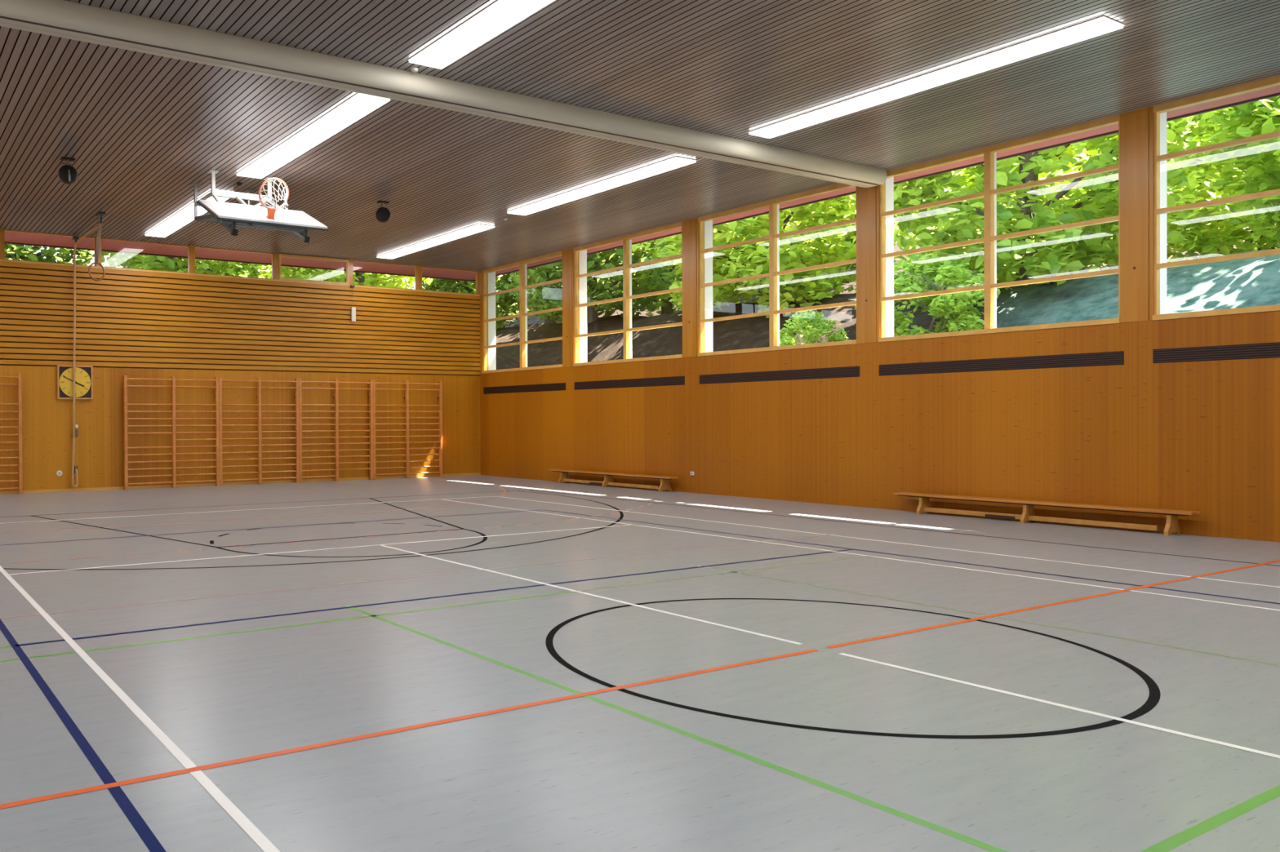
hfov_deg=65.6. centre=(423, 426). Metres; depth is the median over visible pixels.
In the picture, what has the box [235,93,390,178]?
recessed light
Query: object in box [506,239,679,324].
shade tree
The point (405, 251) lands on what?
diffuser
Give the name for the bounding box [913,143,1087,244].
broadleaf tree
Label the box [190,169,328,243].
basketball hoop
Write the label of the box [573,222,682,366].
window
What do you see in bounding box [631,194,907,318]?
broadleaf tree
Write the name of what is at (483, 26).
diffuser
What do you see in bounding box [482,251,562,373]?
window
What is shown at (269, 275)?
broadleaf tree
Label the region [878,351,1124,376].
air vent
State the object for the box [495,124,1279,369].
ground
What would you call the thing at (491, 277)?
wall
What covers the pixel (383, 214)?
ceiling speaker
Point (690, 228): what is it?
wall
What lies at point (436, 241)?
diffuser
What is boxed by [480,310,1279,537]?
wall
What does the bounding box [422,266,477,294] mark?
window
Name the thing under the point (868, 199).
wall
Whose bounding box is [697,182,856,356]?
window
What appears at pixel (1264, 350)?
air vent
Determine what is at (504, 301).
shade tree
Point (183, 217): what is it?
diffuser
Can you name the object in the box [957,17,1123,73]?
diffuser
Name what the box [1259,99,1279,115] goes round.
broadleaf tree
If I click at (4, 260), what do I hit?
trim
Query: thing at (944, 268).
shrub
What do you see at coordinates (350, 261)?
post
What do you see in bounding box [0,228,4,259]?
post
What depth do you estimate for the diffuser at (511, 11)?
9.63 m
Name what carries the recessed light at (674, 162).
in the ceiling
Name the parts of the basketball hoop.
ceiling post, rail, ceiling post, arm, ceiling post, rail, frame, ceiling post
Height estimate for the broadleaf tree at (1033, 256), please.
12.017 m
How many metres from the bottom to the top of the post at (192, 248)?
0.660 m
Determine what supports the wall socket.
attached to the wall at (132, 324)
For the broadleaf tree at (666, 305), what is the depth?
43.84 m
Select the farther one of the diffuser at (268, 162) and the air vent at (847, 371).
the air vent at (847, 371)
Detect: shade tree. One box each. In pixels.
[4,243,107,265]
[413,272,537,330]
[496,269,604,323]
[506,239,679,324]
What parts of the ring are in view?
ceiling plate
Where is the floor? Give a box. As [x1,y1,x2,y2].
[0,475,1279,851]
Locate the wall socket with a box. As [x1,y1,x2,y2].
[56,471,62,475]
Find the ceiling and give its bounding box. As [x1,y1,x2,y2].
[0,0,1279,271]
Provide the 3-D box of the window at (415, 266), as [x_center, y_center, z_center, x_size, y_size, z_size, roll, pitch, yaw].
[-1.028,-3.978,25.408,1.950,0.672,0.070,-1,0,-30]
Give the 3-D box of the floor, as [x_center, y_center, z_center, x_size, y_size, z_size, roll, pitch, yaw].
[2.768,1.599,6.402,19.030,0.202,36.830,-1,0,-30]
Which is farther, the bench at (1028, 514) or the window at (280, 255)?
the window at (280, 255)
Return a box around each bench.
[548,469,678,492]
[893,492,1199,535]
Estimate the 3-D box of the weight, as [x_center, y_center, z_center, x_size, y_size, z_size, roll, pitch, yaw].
[-1.825,-3.170,24.807,0.135,0.935,0.064,-1,0,-30]
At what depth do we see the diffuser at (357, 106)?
12.84 m
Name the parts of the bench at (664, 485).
leg, fixing plate, leg, leg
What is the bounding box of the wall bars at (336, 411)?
[298,378,373,483]
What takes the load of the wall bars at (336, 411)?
attached to the wall at (132, 324)
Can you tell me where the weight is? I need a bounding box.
[350,284,355,321]
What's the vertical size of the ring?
1.356 m
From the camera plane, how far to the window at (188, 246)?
22.26 m
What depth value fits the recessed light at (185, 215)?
19.72 m
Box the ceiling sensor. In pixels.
[411,67,417,72]
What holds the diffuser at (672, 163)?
attached to the recessed light at (674, 162)
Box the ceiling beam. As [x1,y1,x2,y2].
[0,0,886,187]
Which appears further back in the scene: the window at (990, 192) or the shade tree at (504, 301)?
the shade tree at (504, 301)
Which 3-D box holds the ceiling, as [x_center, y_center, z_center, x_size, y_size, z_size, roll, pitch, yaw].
[2.828,-4.285,6.504,18.930,0.150,36.780,-1,0,-30]
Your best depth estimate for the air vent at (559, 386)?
25.03 m
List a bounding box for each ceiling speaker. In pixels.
[57,156,77,184]
[375,200,391,222]
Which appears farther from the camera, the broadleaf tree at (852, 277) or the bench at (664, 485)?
the broadleaf tree at (852, 277)
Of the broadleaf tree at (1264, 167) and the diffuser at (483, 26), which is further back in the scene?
the broadleaf tree at (1264, 167)
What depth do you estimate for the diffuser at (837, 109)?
13.28 m
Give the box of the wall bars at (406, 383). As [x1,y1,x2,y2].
[373,379,442,479]
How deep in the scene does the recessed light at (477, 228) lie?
22.13 m
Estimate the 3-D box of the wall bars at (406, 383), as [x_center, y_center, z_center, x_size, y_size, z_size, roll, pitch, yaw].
[-0.441,0.090,25.575,2.116,2.600,0.174,-1,0,-30]
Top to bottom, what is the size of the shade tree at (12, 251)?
14.258 m
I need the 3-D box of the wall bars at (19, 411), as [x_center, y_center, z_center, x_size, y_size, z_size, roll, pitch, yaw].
[-9.635,0.175,20.179,2.195,2.600,0.174,-1,0,-30]
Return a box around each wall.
[0,261,480,491]
[477,270,496,373]
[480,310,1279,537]
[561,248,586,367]
[681,217,712,357]
[856,177,893,343]
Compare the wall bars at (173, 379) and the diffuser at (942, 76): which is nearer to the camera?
the diffuser at (942, 76)
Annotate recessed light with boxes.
[144,191,228,237]
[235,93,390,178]
[376,223,494,258]
[407,0,554,69]
[506,155,697,215]
[747,15,1125,138]
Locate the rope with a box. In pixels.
[71,223,100,488]
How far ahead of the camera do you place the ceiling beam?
11.34 m
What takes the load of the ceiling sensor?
attached to the ceiling
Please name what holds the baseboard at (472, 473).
attached to the wall at (132, 324)
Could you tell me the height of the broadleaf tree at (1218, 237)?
12.776 m
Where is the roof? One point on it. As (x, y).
(10, 237)
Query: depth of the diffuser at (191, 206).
18.31 m
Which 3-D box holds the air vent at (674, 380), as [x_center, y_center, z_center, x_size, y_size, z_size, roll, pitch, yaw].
[4.589,-0.967,21.770,0.032,0.186,3.610,-1,0,-30]
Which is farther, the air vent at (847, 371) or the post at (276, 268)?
the post at (276, 268)
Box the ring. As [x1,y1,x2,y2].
[88,211,105,280]
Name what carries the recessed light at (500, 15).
in the ceiling
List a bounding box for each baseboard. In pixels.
[0,472,480,494]
[480,473,1279,542]
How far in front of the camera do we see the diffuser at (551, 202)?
18.54 m
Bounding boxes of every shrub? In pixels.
[779,310,849,346]
[853,253,1000,336]
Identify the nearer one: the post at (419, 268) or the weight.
the weight
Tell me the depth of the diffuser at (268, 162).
15.47 m
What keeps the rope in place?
attached to the wall at (132, 324)
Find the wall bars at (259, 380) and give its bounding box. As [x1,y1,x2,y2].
[218,377,299,486]
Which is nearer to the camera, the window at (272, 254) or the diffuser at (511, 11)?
the diffuser at (511, 11)
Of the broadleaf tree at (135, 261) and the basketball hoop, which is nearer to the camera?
the basketball hoop
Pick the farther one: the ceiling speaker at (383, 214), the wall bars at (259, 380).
the wall bars at (259, 380)
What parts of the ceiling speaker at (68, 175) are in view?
mounting plate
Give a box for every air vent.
[483,382,565,394]
[573,376,684,390]
[699,366,859,384]
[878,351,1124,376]
[1152,342,1279,363]
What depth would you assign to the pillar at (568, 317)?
23.52 m
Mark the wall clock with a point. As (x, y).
(83, 374)
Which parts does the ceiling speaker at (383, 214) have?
mounting plate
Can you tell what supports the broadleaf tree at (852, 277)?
on the ground
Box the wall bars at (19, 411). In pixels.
[0,373,22,494]
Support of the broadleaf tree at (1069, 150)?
on the ground
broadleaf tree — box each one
[81,249,271,277]
[141,254,271,279]
[270,266,432,289]
[596,227,738,316]
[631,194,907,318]
[715,182,908,298]
[841,106,1235,302]
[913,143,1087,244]
[915,137,1186,279]
[1166,109,1279,262]
[1184,95,1279,246]
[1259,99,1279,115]
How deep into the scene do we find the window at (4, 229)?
21.18 m
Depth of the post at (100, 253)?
21.63 m
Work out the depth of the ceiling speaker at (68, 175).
15.06 m
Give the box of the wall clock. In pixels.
[57,364,93,399]
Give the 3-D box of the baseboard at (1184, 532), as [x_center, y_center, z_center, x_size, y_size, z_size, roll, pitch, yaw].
[10.805,1.400,11.196,0.012,0.050,36.364,-1,0,-30]
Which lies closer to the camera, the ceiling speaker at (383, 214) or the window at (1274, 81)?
the window at (1274, 81)
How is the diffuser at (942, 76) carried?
attached to the recessed light at (1103, 24)
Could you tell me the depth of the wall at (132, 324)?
23.11 m
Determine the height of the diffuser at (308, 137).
0.034 m
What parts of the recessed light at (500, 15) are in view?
light frame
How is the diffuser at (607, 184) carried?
attached to the recessed light at (674, 162)
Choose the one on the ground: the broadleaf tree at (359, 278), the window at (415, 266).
the broadleaf tree at (359, 278)
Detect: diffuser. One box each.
[145,222,184,237]
[164,208,207,225]
[185,192,228,211]
[236,152,295,178]
[270,125,338,157]
[310,93,389,131]
[377,247,421,258]
[406,236,455,249]
[408,11,518,69]
[440,224,494,239]
[484,0,554,22]
[507,196,573,215]
[555,178,628,199]
[611,157,695,182]
[749,102,862,138]
[842,64,977,109]
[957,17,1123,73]
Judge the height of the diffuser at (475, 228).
0.034 m
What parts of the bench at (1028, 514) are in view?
leg, fixing plate, leg, leg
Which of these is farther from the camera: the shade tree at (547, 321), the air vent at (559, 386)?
the shade tree at (547, 321)
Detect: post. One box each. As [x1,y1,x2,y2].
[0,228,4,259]
[95,236,101,266]
[189,245,195,273]
[273,253,279,279]
[348,259,353,284]
[414,265,422,290]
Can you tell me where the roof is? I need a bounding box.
[4,84,1279,281]
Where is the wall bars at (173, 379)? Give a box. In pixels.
[123,375,219,489]
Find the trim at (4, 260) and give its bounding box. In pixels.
[0,259,479,296]
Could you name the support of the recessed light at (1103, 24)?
in the ceiling
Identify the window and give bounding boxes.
[4,229,95,266]
[101,237,189,273]
[195,246,273,279]
[278,253,349,284]
[352,260,417,289]
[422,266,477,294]
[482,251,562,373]
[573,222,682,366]
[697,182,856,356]
[878,114,1119,342]
[1152,75,1279,320]
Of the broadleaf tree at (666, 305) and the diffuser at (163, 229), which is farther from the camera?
the broadleaf tree at (666, 305)
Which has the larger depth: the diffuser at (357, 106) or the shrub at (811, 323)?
the shrub at (811, 323)

